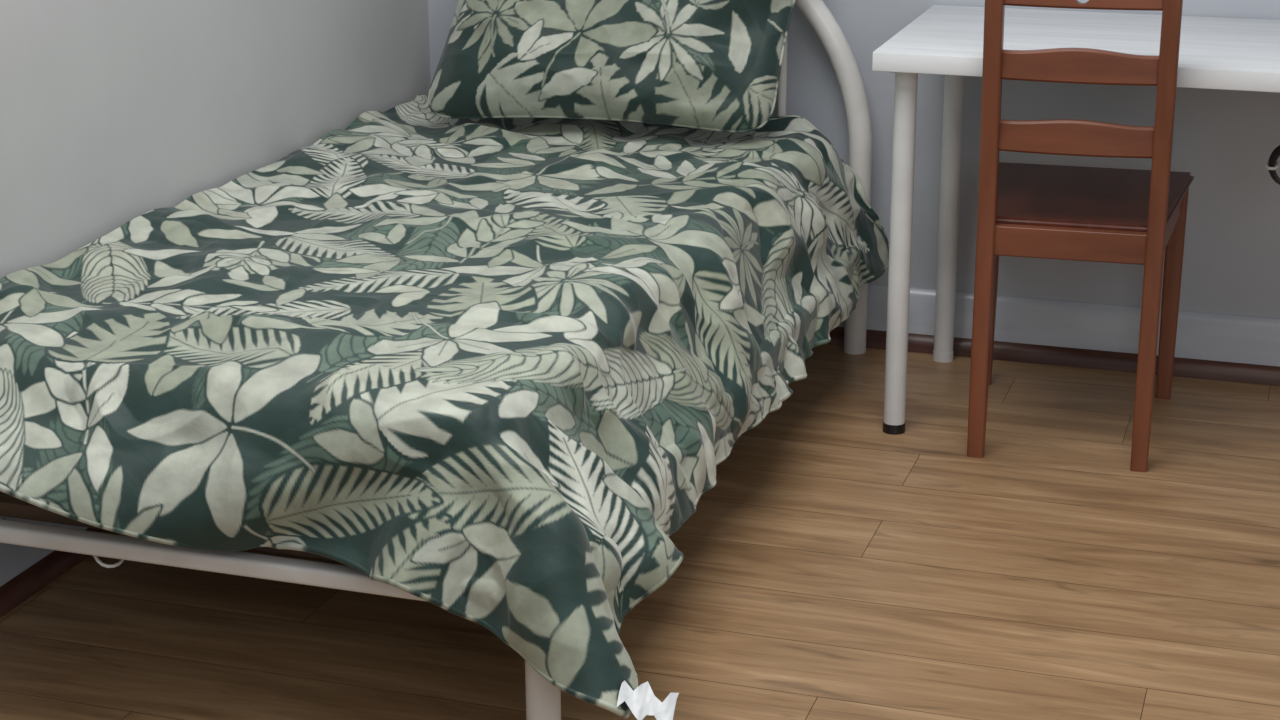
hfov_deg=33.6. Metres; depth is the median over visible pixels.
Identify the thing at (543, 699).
frame
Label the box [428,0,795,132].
pillow
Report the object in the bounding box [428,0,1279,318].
wall
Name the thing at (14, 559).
baseboard
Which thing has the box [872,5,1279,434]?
desk
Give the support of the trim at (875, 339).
attached to the wall at (1225, 139)
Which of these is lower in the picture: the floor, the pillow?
the floor
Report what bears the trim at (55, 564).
attached to the wall at (113, 113)
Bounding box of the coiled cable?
[1264,145,1279,184]
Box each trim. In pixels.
[0,528,119,617]
[827,327,1279,385]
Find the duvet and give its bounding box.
[0,95,888,719]
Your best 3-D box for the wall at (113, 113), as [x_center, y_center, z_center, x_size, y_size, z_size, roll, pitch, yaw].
[-1.325,-0.593,2.135,0.100,2.620,5.200,6,19,17]
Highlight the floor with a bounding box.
[0,344,1279,719]
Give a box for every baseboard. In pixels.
[0,517,86,586]
[837,284,1279,366]
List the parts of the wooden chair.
post, leg, rail, seat, post, leg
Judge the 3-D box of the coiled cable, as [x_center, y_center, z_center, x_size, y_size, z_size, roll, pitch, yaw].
[1.189,-0.426,3.869,0.081,0.228,0.038,6,19,17]
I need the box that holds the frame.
[0,0,871,719]
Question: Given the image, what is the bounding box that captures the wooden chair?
[967,0,1193,471]
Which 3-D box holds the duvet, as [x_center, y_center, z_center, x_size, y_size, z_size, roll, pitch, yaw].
[-0.245,-0.073,3.600,1.235,0.382,2.037,6,19,17]
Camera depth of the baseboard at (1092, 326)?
4.39 m
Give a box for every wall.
[0,0,430,518]
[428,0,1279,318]
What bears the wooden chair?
on the floor

